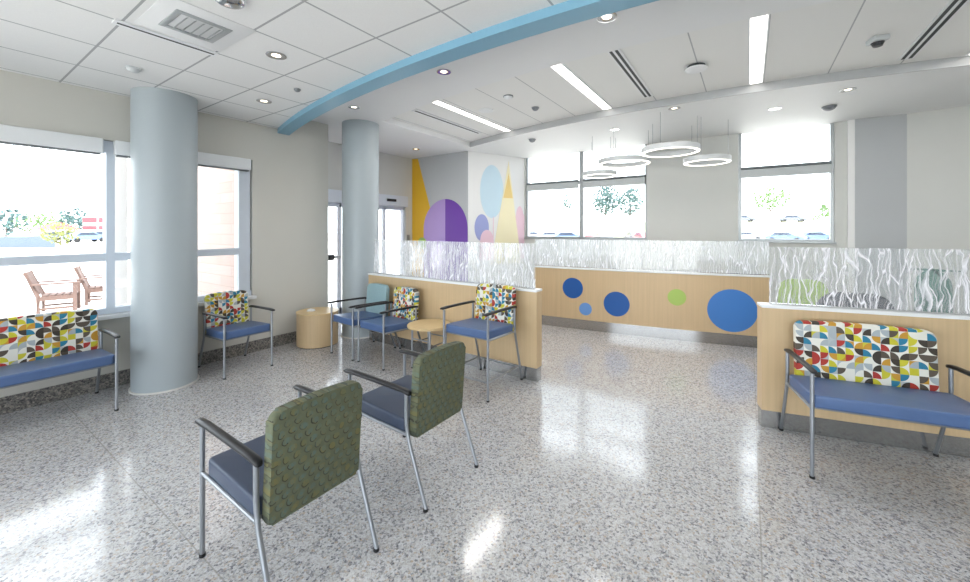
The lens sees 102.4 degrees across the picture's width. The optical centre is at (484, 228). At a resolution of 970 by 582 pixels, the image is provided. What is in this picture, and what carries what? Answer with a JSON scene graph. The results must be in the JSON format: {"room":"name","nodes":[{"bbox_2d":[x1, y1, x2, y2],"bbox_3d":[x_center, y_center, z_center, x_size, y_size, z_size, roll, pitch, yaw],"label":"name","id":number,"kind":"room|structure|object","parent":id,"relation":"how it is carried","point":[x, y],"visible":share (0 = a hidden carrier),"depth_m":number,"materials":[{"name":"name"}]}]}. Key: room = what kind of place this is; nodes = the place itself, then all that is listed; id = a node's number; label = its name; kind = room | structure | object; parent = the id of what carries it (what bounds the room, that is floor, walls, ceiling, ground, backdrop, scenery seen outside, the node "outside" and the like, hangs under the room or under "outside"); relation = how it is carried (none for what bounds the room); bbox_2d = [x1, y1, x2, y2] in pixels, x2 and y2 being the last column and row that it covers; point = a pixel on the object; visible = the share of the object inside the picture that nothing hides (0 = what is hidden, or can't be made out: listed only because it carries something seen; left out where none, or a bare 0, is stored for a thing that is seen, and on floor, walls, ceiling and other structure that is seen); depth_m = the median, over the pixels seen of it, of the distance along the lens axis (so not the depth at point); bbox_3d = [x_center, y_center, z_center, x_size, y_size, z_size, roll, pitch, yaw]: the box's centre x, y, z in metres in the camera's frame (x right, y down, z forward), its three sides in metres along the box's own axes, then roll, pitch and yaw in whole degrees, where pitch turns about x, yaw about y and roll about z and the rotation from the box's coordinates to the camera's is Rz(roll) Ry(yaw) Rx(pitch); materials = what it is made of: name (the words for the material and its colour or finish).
{"room":"hospital interior","nodes":[
{"label":"hospital interior","id":0,"kind":"room"},
{"bbox_2d":[0,70,327,397],"bbox_3d":[-4.610,-0.050,3.501,0.200,3.500,7.030,0,0,34],"label":"wall","id":1,"kind":"structure","parent":0,"point":[289,173],"depth_m":5.49,"materials":[{"name":"grey paint"}]},
{"bbox_2d":[0,124,256,320],"bbox_3d":[-4.801,0.000,3.130,0.260,1.910,5.560,0,0,34],"label":"window","id":2,"kind":"structure","parent":1,"relation":"in","point":[10,135],"depth_m":4.21,"materials":[{"name":"white metal"}]},
{"bbox_2d":[0,331,295,414],"bbox_3d":[-4.520,1.623,3.441,0.016,0.155,7.030,0,0,34],"label":"baseboard","id":3,"kind":"structure","parent":1,"relation":"attached to","point":[16,402],"depth_m":4.06,"materials":[{"name":"stone"}]},
{"bbox_2d":[198,166,234,294],"bbox_3d":[-5.278,-0.540,7.812,5.500,4.720,0.180,0,0,34],"label":"brick wall","id":4,"kind":"structure","parent":0,"point":[216,186],"depth_m":7.74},
{"bbox_2d":[0,0,567,128],"bbox_3d":[-0.291,-1.480,0.533,10.280,0.040,6.955,0,0,34],"label":"ceiling","id":5,"kind":"structure","parent":0,"point":[327,45],"depth_m":3.09,"materials":[{"name":"tile"}]},
{"bbox_2d":[125,65,141,72],"bbox_3d":[-3.187,-1.438,3.534,0.112,0.041,0.112,0,0,34],"label":"smoke detector","id":6,"kind":"object","parent":5,"relation":"attached to","point":[133,69],"visible":1,"depth_m":3.51,"materials":[{"name":"white plastic"}]},
{"bbox_2d":[111,19,218,56],"bbox_3d":[-2.419,-1.453,2.991,0.084,0.012,0.640,0,0,34],"label":"ceiling vent","id":7,"kind":"object","parent":5,"relation":"in","point":[115,21],"visible":1,"depth_m":2.95,"materials":[{"name":"white metal"}]},
{"bbox_2d":[134,0,255,51],"bbox_3d":[-2.082,-1.446,2.811,0.600,0.026,0.540,0,0,34],"label":"ceiling vent","id":8,"kind":"object","parent":5,"relation":"in","point":[180,19],"visible":1,"depth_m":2.77,"materials":[{"name":"metal"}]},
{"bbox_2d":[214,0,246,9],"bbox_3d":[-1.621,-1.438,2.474,0.190,0.041,0.190,0,0,34],"label":"recessed light","id":9,"kind":"object","parent":5,"relation":"attached to","point":[231,4],"visible":1,"depth_m":2.47,"materials":[{"name":"silver metal"}]},
{"bbox_2d":[266,51,286,59],"bbox_3d":[-1.754,-1.456,3.277,0.156,0.009,0.156,0,0,34],"label":"recessed light","id":10,"kind":"object","parent":5,"relation":"in","point":[272,54],"visible":1,"depth_m":3.27,"materials":[{"name":"silver metal"}]},
{"bbox_2d":[277,0,658,134],"bbox_3d":[1.247,-1.573,2.742,10.319,0.355,1.163,0,0,30],"label":"ceiling beam","id":11,"kind":"structure","parent":5,"relation":"attached to","point":[569,12],"depth_m":2.98,"materials":[{"name":"blue paint"}]},
{"bbox_2d":[328,141,411,275],"bbox_3d":[-2.636,-0.050,8.342,0.200,3.500,3.200,0,0,34],"label":"wall","id":12,"kind":"structure","parent":0,"point":[395,172],"depth_m":8.93,"materials":[{"name":"grey paint"}]},
{"bbox_2d":[328,189,407,313],"bbox_3d":[-2.584,0.465,8.313,0.280,2.470,2.430,0,0,34],"label":"door","id":13,"kind":"structure","parent":12,"relation":"in","point":[386,202],"depth_m":8.59,"materials":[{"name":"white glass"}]},
{"bbox_2d":[412,151,467,281],"bbox_3d":[-1.097,-0.050,9.108,1.890,3.500,0.207,0,0,34],"label":"wall","id":14,"kind":"structure","parent":0,"point":[439,182],"depth_m":8.93,"materials":[{"name":"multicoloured paint"}]},
{"bbox_2d":[0,313,969,581],"bbox_3d":[0.505,1.750,2.798,11.700,0.100,11.600,0,0,34],"label":"floor","id":15,"kind":"structure","parent":0,"point":[630,458],"depth_m":2.56,"materials":[{"name":"stone"}]},
{"bbox_2d":[0,309,120,410],"bbox_3d":[-3.995,1.248,3.429,0.752,0.905,1.024,0,0,34],"label":"loveseat","id":16,"kind":"object","parent":15,"relation":"on","point":[43,346],"visible":1,"depth_m":3.59,"materials":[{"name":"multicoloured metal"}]},
{"bbox_2d":[0,349,114,387],"bbox_3d":[-3.941,1.232,3.393,0.500,0.111,0.976,0,0,34],"label":"seat cushion","id":17,"kind":"object","parent":16,"relation":"on","point":[17,371],"depth_m":3.45,"materials":[{"name":"blue fabric"}]},
{"bbox_2d":[128,87,199,394],"bbox_3d":[-3.511,0.120,4.285,0.604,3.160,0.604,0,0,34],"label":"round column","id":18,"kind":"structure","parent":15,"relation":"on","point":[163,122],"depth_m":4.06,"materials":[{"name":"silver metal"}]},
{"bbox_2d":[198,290,274,379],"bbox_3d":[-3.070,1.248,4.814,0.752,0.905,0.574,0,0,34],"label":"armchair","id":19,"kind":"object","parent":15,"relation":"on","point":[226,314],"visible":0.99,"depth_m":4.82,"materials":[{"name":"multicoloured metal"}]},
{"bbox_2d":[206,321,269,339],"bbox_3d":[-3.015,1.232,4.777,0.500,0.111,0.526,0,0,34],"label":"seat cushion","id":20,"kind":"object","parent":19,"relation":"on","point":[234,329],"depth_m":4.68,"materials":[{"name":"blue leather"}]},
{"bbox_2d":[195,380,378,581],"bbox_3d":[-1.036,1.248,2.054,0.787,0.905,0.574,0,0,34],"label":"armchair","id":21,"kind":"object","parent":15,"relation":"on","point":[309,446],"visible":1,"depth_m":1.87,"materials":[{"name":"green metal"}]},
{"bbox_2d":[209,434,264,514],"bbox_3d":[-1.076,1.232,2.081,0.500,0.111,0.526,0,0,34],"label":"seat cushion","id":22,"kind":"object","parent":21,"relation":"on","point":[230,473],"depth_m":1.90,"materials":[{"name":"blue fabric"}]},
{"bbox_2d":[296,307,338,348],"bbox_3d":[-2.482,1.456,5.787,0.584,0.488,0.584,0,0,34],"label":"table","id":23,"kind":"object","parent":15,"relation":"on","point":[313,329],"visible":0.94,"depth_m":5.55,"materials":[{"name":"brown wood"}]},
{"bbox_2d":[341,119,378,338],"bbox_3d":[-2.018,0.000,6.330,0.604,3.400,0.604,0,0,34],"label":"round column","id":24,"kind":"structure","parent":15,"relation":"on","point":[360,138],"depth_m":6.07,"materials":[{"name":"grey paint"}]},
{"bbox_2d":[328,283,395,360],"bbox_3d":[-1.705,1.248,5.449,0.544,0.905,0.752,0,0,38],"label":"armchair","id":25,"kind":"object","parent":15,"relation":"on","point":[376,292],"visible":0.75,"depth_m":5.49,"materials":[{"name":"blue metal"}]},
{"bbox_2d":[333,311,381,325],"bbox_3d":[-1.745,1.232,5.397,0.496,0.111,0.500,0,0,38],"label":"seat cushion","id":26,"kind":"object","parent":25,"relation":"on","point":[344,318],"depth_m":5.29,"materials":[{"name":"blue leather"}]},
{"bbox_2d":[355,287,424,370],"bbox_3d":[-1.224,1.248,5.105,0.544,0.905,0.752,0,0,37],"label":"armchair","id":27,"kind":"object","parent":15,"relation":"on","point":[405,302],"visible":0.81,"depth_m":5.10,"materials":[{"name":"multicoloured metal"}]},
{"bbox_2d":[360,316,412,332],"bbox_3d":[-1.264,1.232,5.053,0.496,0.111,0.500,0,0,37],"label":"seat cushion","id":28,"kind":"object","parent":27,"relation":"on","point":[393,324],"depth_m":4.92,"materials":[{"name":"blue leather"}]},
{"bbox_2d":[343,341,478,512],"bbox_3d":[-0.522,1.248,2.781,0.787,0.905,0.574,0,0,34],"label":"armchair","id":29,"kind":"object","parent":15,"relation":"on","point":[408,405],"visible":0.88,"depth_m":2.59,"materials":[{"name":"green fabric"}]},
{"bbox_2d":[362,375,411,430],"bbox_3d":[-0.562,1.232,2.808,0.500,0.111,0.526,0,0,34],"label":"seat cushion","id":30,"kind":"object","parent":29,"relation":"on","point":[383,405],"depth_m":2.65,"materials":[{"name":"blue fabric"}]},
{"bbox_2d":[407,319,449,367],"bbox_3d":[-0.690,1.435,4.814,0.536,0.530,0.536,0,0,34],"label":"side table","id":31,"kind":"object","parent":15,"relation":"on","point":[424,325],"visible":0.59,"depth_m":4.76,"materials":[{"name":"brown wood"}]},
{"bbox_2d":[368,273,541,381],"bbox_3d":[-0.578,1.190,5.209,2.901,1.020,0.170,0,0,35],"label":"partition wall","id":32,"kind":"structure","parent":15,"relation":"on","point":[434,294],"depth_m":4.84,"materials":[{"name":"brown wood"}]},
{"bbox_2d":[374,240,535,288],"bbox_3d":[-0.578,0.422,5.209,2.799,0.515,0.038,0,0,35],"label":"glass screen","id":33,"kind":"object","parent":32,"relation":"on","point":[413,256],"visible":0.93,"depth_m":5.06,"materials":[{"name":"white glass"}]},
{"bbox_2d":[368,273,541,291],"bbox_3d":[-0.578,0.691,5.209,2.901,0.022,0.171,0,0,35],"label":"countertop","id":34,"kind":"structure","parent":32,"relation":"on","point":[376,274],"depth_m":5.11,"materials":[{"name":"white stone"}]},
{"bbox_2d":[440,283,522,402],"bbox_3d":[-0.020,1.167,4.260,0.604,1.065,0.752,0,0,34],"label":"armchair","id":35,"kind":"object","parent":15,"relation":"on","point":[495,307],"visible":0.94,"depth_m":4.31,"materials":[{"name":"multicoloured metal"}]},
{"bbox_2d":[446,318,512,339],"bbox_3d":[-0.057,1.067,4.205,0.556,0.111,0.500,0,0,34],"label":"seat cushion","id":36,"kind":"object","parent":35,"relation":"on","point":[476,328],"depth_m":4.09,"materials":[{"name":"blue leather"}]},
{"bbox_2d":[534,266,769,347],"bbox_3d":[2.467,1.181,6.281,3.491,1.037,0.230,0,0,26],"label":"partition wall","id":37,"kind":"structure","parent":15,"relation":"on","point":[711,308],"depth_m":6.07,"materials":[{"name":"brown wood"}]},
{"bbox_2d":[535,239,768,275],"bbox_3d":[2.467,0.421,6.281,3.480,0.483,0.098,0,0,26],"label":"glass screen","id":38,"kind":"object","parent":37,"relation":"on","point":[622,252],"visible":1,"depth_m":6.13,"materials":[{"name":"white glass"}]},
{"bbox_2d":[534,266,769,277],"bbox_3d":[2.467,0.674,6.281,3.491,0.022,0.230,0,0,26],"label":"countertop","id":39,"kind":"structure","parent":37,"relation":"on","point":[767,276],"depth_m":6.07,"materials":[{"name":"white stone"}]},
{"bbox_2d":[777,279,828,304],"bbox_3d":[4.415,1.190,5.505,0.570,1.020,0.568,0,0,29],"label":"office chair","id":40,"kind":"object","parent":15,"relation":"on","point":[820,287],"visible":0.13,"depth_m":5.28,"materials":[{"name":"plastic"}]},
{"bbox_2d":[817,292,893,308],"bbox_3d":[3.503,1.145,3.828,0.577,1.110,0.568,0,0,24],"label":"office chair","id":41,"kind":"object","parent":15,"relation":"on","point":[882,303],"visible":0.15,"depth_m":3.58,"materials":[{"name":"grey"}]},
{"bbox_2d":[757,302,969,457],"bbox_3d":[4.290,1.175,2.782,3.996,1.050,0.266,0,0,17],"label":"partition wall","id":42,"kind":"structure","parent":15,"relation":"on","point":[775,323],"depth_m":3.13,"materials":[{"name":"brown wood"}]},
{"bbox_2d":[757,302,969,319],"bbox_3d":[4.290,0.661,2.782,3.996,0.022,0.266,0,0,17],"label":"countertop","id":43,"kind":"structure","parent":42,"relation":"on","point":[762,304],"depth_m":3.09,"materials":[{"name":"white stone"}]},
{"bbox_2d":[769,247,969,315],"bbox_3d":[4.323,0.403,2.770,3.915,0.495,0.131,0,0,17],"label":"glass screen","id":44,"kind":"object","parent":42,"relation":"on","point":[926,288],"visible":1,"depth_m":3.11,"materials":[{"name":"white glass"}]},
{"bbox_2d":[779,320,969,478],"bbox_3d":[2.797,1.218,2.775,0.994,0.965,0.752,0,0,23],"label":"loveseat","id":45,"kind":"object","parent":15,"relation":"on","point":[870,370],"visible":1,"depth_m":2.87,"materials":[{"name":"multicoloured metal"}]},
{"bbox_2d":[789,374,969,429],"bbox_3d":[2.772,1.192,2.714,0.946,0.111,0.500,0,0,23],"label":"seat cushion","id":46,"kind":"object","parent":45,"relation":"on","point":[870,396],"depth_m":2.65,"materials":[{"name":"blue fabric"}]},
{"bbox_2d":[905,268,960,312],"bbox_3d":[4.481,1.040,3.888,0.585,1.320,0.570,0,0,-36],"label":"office chair","id":47,"kind":"object","parent":15,"relation":"on","point":[934,274],"visible":0.12,"depth_m":3.71,"materials":[{"name":"teal fabric"}]},
{"bbox_2d":[468,151,523,286],"bbox_3d":[0.245,-0.050,9.019,1.600,3.500,0.207,0,0,-33],"label":"wall","id":48,"kind":"structure","parent":0,"point":[495,182],"depth_m":8.88,"materials":[{"name":"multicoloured paint"}]},
{"bbox_2d":[311,0,969,158],"bbox_3d":[2.089,-1.770,5.137,11.500,0.140,5.950,0,0,34],"label":"ceiling","id":49,"kind":"structure","parent":0,"point":[928,90],"depth_m":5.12,"materials":[{"name":"white paint"}]},
{"bbox_2d":[437,69,450,74],"bbox_3d":[-0.444,-1.696,4.213,0.156,0.009,0.156,0,0,34],"label":"recessed light","id":50,"kind":"object","parent":49,"relation":"in","point":[439,71],"visible":1,"depth_m":4.21,"materials":[{"name":"silver metal"}]},
{"bbox_2d":[412,109,481,133],"bbox_3d":[-0.591,-1.793,6.601,0.124,0.012,1.710,0,0,34],"label":"ceiling vent","id":51,"kind":"object","parent":49,"relation":"in","point":[416,110],"visible":1,"depth_m":6.48,"materials":[{"name":"white metal"}]},
{"bbox_2d":[432,100,511,131],"bbox_3d":[-0.163,-1.794,6.270,0.150,0.012,2.101,0,0,34],"label":"recessed light","id":52,"kind":"object","parent":49,"relation":"in","point":[439,102],"visible":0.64,"depth_m":6.14,"materials":[{"name":"white plastic"}]},
{"bbox_2d":[550,64,612,109],"bbox_3d":[1.261,-1.794,4.984,0.150,0.012,2.028,0,0,34],"label":"recessed light","id":53,"kind":"object","parent":49,"relation":"in","point":[562,70],"visible":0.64,"depth_m":4.87,"materials":[{"name":"white plastic"}]},
{"bbox_2d":[583,136,616,178],"bbox_3d":[2.163,-1.345,7.351,0.620,0.710,0.620,0,0,34],"label":"pendant","id":54,"kind":"object","parent":49,"relation":"hanging from","point":[604,173],"visible":1,"depth_m":7.15,"materials":[{"name":"white metal"}]},
{"bbox_2d":[583,174,616,178],"bbox_3d":[2.163,-0.995,7.351,0.612,0.010,0.612,0,0,34],"label":"diffuser","id":55,"kind":"object","parent":54,"relation":"attached to","point":[593,176],"depth_m":7.51,"materials":[{"name":"white plastic"}]},
{"bbox_2d":[597,12,616,22],"bbox_3d":[0.978,-1.696,3.127,0.156,0.009,0.156,0,0,34],"label":"recessed light","id":56,"kind":"object","parent":49,"relation":"in","point":[607,18],"visible":0.87,"depth_m":3.14,"materials":[{"name":"silver metal"}]},
{"bbox_2d":[598,127,650,167],"bbox_3d":[2.426,-1.415,6.811,0.860,0.570,0.860,0,0,34],"label":"pendant","id":57,"kind":"object","parent":49,"relation":"hanging from","point":[641,160],"visible":1,"depth_m":6.66,"materials":[{"name":"white metal"}]},
{"bbox_2d":[599,159,649,167],"bbox_3d":[2.426,-1.135,6.811,0.852,0.010,0.852,0,0,34],"label":"diffuser","id":58,"kind":"object","parent":57,"relation":"attached to","point":[647,161],"depth_m":6.88,"materials":[{"name":"white"}]},
{"bbox_2d":[607,49,652,97],"bbox_3d":[1.747,-1.793,4.596,0.124,0.012,1.670,0,0,34],"label":"ceiling vent","id":59,"kind":"object","parent":49,"relation":"in","point":[619,58],"visible":0.88,"depth_m":4.44,"materials":[{"name":"white metal"}]},
{"bbox_2d":[641,112,700,157],"bbox_3d":[2.816,-1.430,5.943,0.820,0.540,0.820,0,0,34],"label":"pendant","id":60,"kind":"object","parent":49,"relation":"hanging from","point":[694,147],"visible":1,"depth_m":5.82,"materials":[{"name":"white metal"}]},
{"bbox_2d":[641,147,699,157],"bbox_3d":[2.816,-1.165,5.943,0.812,0.010,0.812,0,0,34],"label":"diffuser","id":61,"kind":"object","parent":60,"relation":"attached to","point":[644,153],"depth_m":6.05,"materials":[{"name":"white plastic"}]},
{"bbox_2d":[685,62,707,73],"bbox_3d":[2.329,-1.772,4.305,0.224,0.057,0.224,0,0,34],"label":"smoke detector","id":62,"kind":"object","parent":49,"relation":"attached to","point":[699,67],"visible":1,"depth_m":4.26,"materials":[{"name":"white plastic"}]},
{"bbox_2d":[683,154,731,165],"bbox_3d":[3.480,-1.367,6.121,0.660,0.665,0.660,0,0,34],"label":"pendant","id":63,"kind":"object","parent":49,"relation":"hanging from","point":[705,159],"visible":0.99,"depth_m":5.99,"materials":[{"name":"white metal"}]},
{"bbox_2d":[683,159,730,165],"bbox_3d":[3.480,-1.040,6.121,0.652,0.010,0.652,0,0,34],"label":"diffuser","id":64,"kind":"object","parent":63,"relation":"attached to","point":[687,162],"depth_m":6.18,"materials":[{"name":"white"}]},
{"bbox_2d":[470,55,969,146],"bbox_3d":[3.501,-1.750,5.301,9.417,0.101,0.942,0,0,31],"label":"trim","id":65,"kind":"structure","parent":49,"relation":"attached to","point":[960,61],"depth_m":4.84,"materials":[{"name":"grey paint"}]},
{"bbox_2d":[748,14,769,84],"bbox_3d":[2.789,-1.794,3.994,0.150,0.012,1.942,0,0,34],"label":"recessed light","id":66,"kind":"object","parent":49,"relation":"in","point":[758,27],"visible":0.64,"depth_m":3.83,"materials":[{"name":"white plastic"}]},
{"bbox_2d":[821,104,836,110],"bbox_3d":[4.770,-1.669,5.405,0.168,0.061,0.168,0,0,34],"label":"security camera","id":67,"kind":"object","parent":49,"relation":"attached to","point":[827,107],"visible":1,"depth_m":5.37,"materials":[{"name":"grey plastic"}]},
{"bbox_2d":[866,34,889,47],"bbox_3d":[3.687,-1.757,3.663,0.120,0.084,0.140,0,0,17],"label":"security camera","id":68,"kind":"object","parent":49,"relation":"attached to","point":[876,41],"visible":1,"depth_m":3.62,"materials":[{"name":"plastic"}]},
{"bbox_2d":[897,0,969,60],"bbox_3d":[3.938,-1.793,3.372,0.124,0.012,1.800,0,0,34],"label":"ceiling vent","id":69,"kind":"object","parent":49,"relation":"in","point":[952,7],"visible":1,"depth_m":3.46,"materials":[{"name":"white metal"}]},
{"bbox_2d":[524,121,846,302],"bbox_3d":[4.793,-0.050,6.875,9.170,3.500,0.200,0,0,34],"label":"wall","id":70,"kind":"structure","parent":0,"point":[692,204],"depth_m":7.24,"materials":[{"name":"grey paint"}]},
{"bbox_2d":[524,144,647,240],"bbox_3d":[2.135,-0.743,8.620,2.790,1.955,0.200,0,0,34],"label":"window","id":71,"kind":"structure","parent":70,"relation":"in","point":[582,183],"depth_m":8.59,"materials":[{"name":"metal"}]},
{"bbox_2d":[737,123,836,243],"bbox_3d":[5.073,-0.743,6.628,1.330,1.955,0.195,0,0,34],"label":"window","id":72,"kind":"structure","parent":70,"relation":"in","point":[825,166],"depth_m":6.50,"materials":[{"name":"metal"}]},
{"bbox_2d":[847,120,854,292],"bbox_3d":[5.727,0.000,6.104,0.080,3.400,0.070,0,0,34],"label":"trim","id":73,"kind":"structure","parent":70,"relation":"attached to","point":[850,123],"depth_m":6.08,"materials":[{"name":"white paint"}]},
{"bbox_2d":[855,114,906,309],"bbox_3d":[6.043,-0.050,5.992,0.570,3.500,0.260,0,0,34],"label":"wall","id":74,"kind":"structure","parent":0,"point":[880,142],"depth_m":5.89,"materials":[{"name":"paint"}]},
{"bbox_2d":[907,105,969,312],"bbox_3d":[7.305,-0.050,4.872,2.856,3.500,0.246,0,0,45],"label":"wall","id":75,"kind":"structure","parent":0,"point":[938,141],"depth_m":5.54,"materials":[{"name":"grey paint"}]},
{"label":"outside","id":76,"kind":"structure","parent":0,"visible":0},
{"bbox_2d":[41,260,341,307],"bbox_3d":[-12.275,1.765,14.832,23.040,0.110,3.200,0,0,34],"label":"path","id":77,"kind":"structure","parent":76,"point":[88,268],"depth_m":16.88,"materials":[{"name":"concrete"}]},
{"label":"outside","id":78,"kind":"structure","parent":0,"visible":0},
{"bbox_2d":[530,222,828,238],"bbox_3d":[48.106,0.300,97.733,100.422,3.200,97.600,0,0,34],"label":"grass bank","id":79,"kind":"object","parent":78,"point":[618,229],"depth_m":71.99,"materials":[{"name":"white"}]},
{"bbox_2d":[560,193,571,221],"bbox_3d":[16.645,-4.302,80.049,2.542,6.044,2.565,0,0,-30],"label":"young tree","id":80,"kind":"object","parent":79,"relation":"on","point":[565,200],"visible":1,"depth_m":79.88,"materials":[{"name":"green plant"}]},
{"bbox_2d":[592,186,620,221],"bbox_3d":[24.881,-5.094,79.966,5.730,7.629,5.679,0,0,34],"label":"tree","id":81,"kind":"object","parent":79,"relation":"on","point":[609,203],"visible":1,"depth_m":79.50,"materials":[{"name":"green plant"}]},
{"bbox_2d":[617,186,643,221],"bbox_3d":[32.035,-5.423,85.901,5.667,8.286,5.379,0,0,34],"label":"tree","id":82,"kind":"object","parent":79,"relation":"on","point":[634,199],"visible":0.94,"depth_m":85.60,"materials":[{"name":"green plant"}]},
{"bbox_2d":[749,187,791,221],"bbox_3d":[58.367,-4.977,79.908,7.187,7.395,7.370,0,0,34],"label":"leafy tree","id":83,"kind":"object","parent":79,"relation":"on","point":[767,195],"visible":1,"depth_m":79.50,"materials":[{"name":"green plant"}]},
{"bbox_2d":[777,215,806,221],"bbox_3d":[60.595,-2.010,77.000,4.470,1.420,1.800,0,0,23],"label":"car","id":84,"kind":"object","parent":79,"relation":"on","point":[785,218],"visible":0.86,"depth_m":76.30,"materials":[{"name":"paint"}]},
{"bbox_2d":[810,204,828,221],"bbox_3d":[72.874,-3.352,84.122,4.563,4.149,4.665,0,0,34],"label":"bushy tree","id":85,"kind":"object","parent":79,"relation":"on","point":[824,207],"visible":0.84,"depth_m":83.89,"materials":[{"name":"green plant"}]},
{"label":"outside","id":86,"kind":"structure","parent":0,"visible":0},
{"bbox_2d":[0,233,399,304],"bbox_3d":[-12.034,1.870,62.491,210.000,0.100,210.000,0,0,34],"label":"ground","id":87,"kind":"structure","parent":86,"point":[84,246],"depth_m":26.78,"materials":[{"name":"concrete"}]},
{"bbox_2d":[0,207,29,236],"bbox_3d":[-68.753,-0.674,55.939,4.602,4.988,4.504,0,0,34],"label":"leafy tree","id":88,"kind":"object","parent":87,"relation":"on","point":[8,231],"visible":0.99,"depth_m":56.12,"materials":[{"name":"green plant"}]},
{"bbox_2d":[0,237,54,247],"bbox_3d":[-46.584,1.285,38.067,9.185,1.070,0.139,0,0,0],"label":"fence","id":89,"kind":"object","parent":87,"relation":"on","point":[5,242],"visible":0.89,"depth_m":37.99,"materials":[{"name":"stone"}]},
{"bbox_2d":[4,213,56,235],"bbox_3d":[-105.055,-0.955,89.995,8.917,5.550,8.256,0,0,34],"label":"leafy tree","id":90,"kind":"object","parent":87,"relation":"on","point":[34,215],"visible":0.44,"depth_m":89.75,"materials":[{"name":"green plant"}]},
{"bbox_2d":[29,231,65,238],"bbox_3d":[-68.835,1.110,61.981,1.800,1.420,4.470,0,0,15],"label":"car","id":91,"kind":"object","parent":87,"relation":"on","point":[38,233],"visible":0.2,"depth_m":60.82,"materials":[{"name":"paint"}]},
{"bbox_2d":[29,211,72,227],"bbox_3d":[-93.092,-1.049,83.937,6.504,5.738,6.706,0,0,34],"label":"leafy tree","id":92,"kind":"object","parent":87,"relation":"on","point":[51,212],"visible":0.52,"depth_m":82.48,"materials":[{"name":"green plant"}]},
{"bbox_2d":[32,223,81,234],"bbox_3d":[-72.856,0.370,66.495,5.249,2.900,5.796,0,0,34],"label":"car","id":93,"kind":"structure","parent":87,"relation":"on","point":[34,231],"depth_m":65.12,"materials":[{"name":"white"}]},
{"bbox_2d":[39,222,80,249],"bbox_3d":[-36.917,0.570,33.958,2.462,2.500,2.493,0,0,34],"label":"leafy tree","id":94,"kind":"object","parent":87,"relation":"on","point":[61,233],"visible":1,"depth_m":33.74,"materials":[{"name":"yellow plant"}]},
{"bbox_2d":[0,272,129,298],"bbox_3d":[-13.975,1.595,8.254,0.400,0.450,14.000,0,0,34],"label":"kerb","id":95,"kind":"object","parent":87,"relation":"on","point":[9,289],"depth_m":10.58,"materials":[{"name":"white concrete"}]},
{"bbox_2d":[57,207,89,228],"bbox_3d":[-86.373,-1.426,81.957,4.925,6.492,4.964,0,0,34],"label":"leafy tree","id":96,"kind":"object","parent":87,"relation":"on","point":[79,221],"visible":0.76,"depth_m":81.52,"materials":[{"name":"green plant"}]},
{"bbox_2d":[61,232,102,242],"bbox_3d":[-55.246,1.110,53.982,1.800,1.420,4.470,0,0,15],"label":"car","id":97,"kind":"object","parent":87,"relation":"on","point":[92,236],"visible":0.64,"depth_m":53.34,"materials":[{"name":"blue paint"}]},
{"bbox_2d":[83,217,98,231],"bbox_3d":[-70.892,-0.190,72.465,4.918,4.020,5.599,0,0,34],"label":"striped building","id":98,"kind":"structure","parent":87,"relation":"on","point":[90,224],"depth_m":69.93,"materials":[{"name":"white ceramic"}]},
{"bbox_2d":[99,217,129,238],"bbox_3d":[-68.739,-0.190,72.465,3.728,4.020,4.794,0,0,34],"label":"striped building","id":99,"kind":"structure","parent":87,"relation":"on","point":[100,218],"depth_m":70.00,"materials":[{"name":"white ceramic"}]},
{"bbox_2d":[115,155,127,304],"bbox_3d":[-5.376,-0.040,5.705,0.200,3.720,0.180,0,0,34],"label":"porch column","id":100,"kind":"structure","parent":87,"relation":"on","point":[121,164],"depth_m":5.67,"materials":[{"name":"white paint"}]},
{"bbox_2d":[555,232,578,236],"bbox_3d":[11.185,1.110,52.001,4.470,1.420,1.800,0,0,17],"label":"car","id":101,"kind":"object","parent":87,"relation":"on","point":[572,234],"visible":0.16,"depth_m":51.21,"materials":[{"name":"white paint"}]},
{"bbox_2d":[594,232,612,236],"bbox_3d":[16.941,1.110,55.981,1.800,1.420,4.470,0,0,4],"label":"car","id":102,"kind":"object","parent":87,"relation":"on","point":[598,234],"visible":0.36,"depth_m":54.66,"materials":[{"name":"paint"}]},
{"bbox_2d":[742,232,763,238],"bbox_3d":[40.138,1.110,60.003,4.470,1.420,1.800,0,0,28],"label":"car","id":103,"kind":"object","parent":87,"relation":"on","point":[750,235],"visible":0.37,"depth_m":58.94,"materials":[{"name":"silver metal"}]},
{"bbox_2d":[765,232,807,238],"bbox_3d":[41.664,1.110,54.008,1.800,1.420,4.470,0,0,-39],"label":"car","id":104,"kind":"object","parent":87,"relation":"on","point":[776,235],"visible":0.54,"depth_m":53.45,"materials":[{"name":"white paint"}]},
{"bbox_2d":[802,232,828,238],"bbox_3d":[48.381,1.110,56.010,1.800,1.420,4.470,0,0,-22],"label":"car","id":105,"kind":"object","parent":87,"relation":"on","point":[811,235],"visible":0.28,"depth_m":55.74,"materials":[{"name":"blue paint"}]},
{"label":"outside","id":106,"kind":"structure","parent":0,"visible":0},
{"bbox_2d":[0,292,129,317],"bbox_3d":[-8.399,1.770,5.324,8.120,0.100,7.400,0,0,34],"label":"patio","id":107,"kind":"structure","parent":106,"point":[29,308],"depth_m":8.55,"materials":[{"name":"concrete"}]},
{"bbox_2d":[22,270,83,313],"bbox_3d":[-8.916,1.285,8.073,0.790,0.871,0.670,0,0,-41],"label":"patio chair","id":108,"kind":"object","parent":107,"relation":"on","point":[34,284],"visible":0.98,"depth_m":8.00,"materials":[{"name":"brown wood"}]},
{"bbox_2d":[73,266,102,305],"bbox_3d":[-9.006,1.285,9.100,0.790,0.871,0.670,0,0,-41],"label":"patio chair","id":109,"kind":"object","parent":107,"relation":"on","point":[88,289],"visible":0.59,"depth_m":8.87,"materials":[{"name":"brown wood"}]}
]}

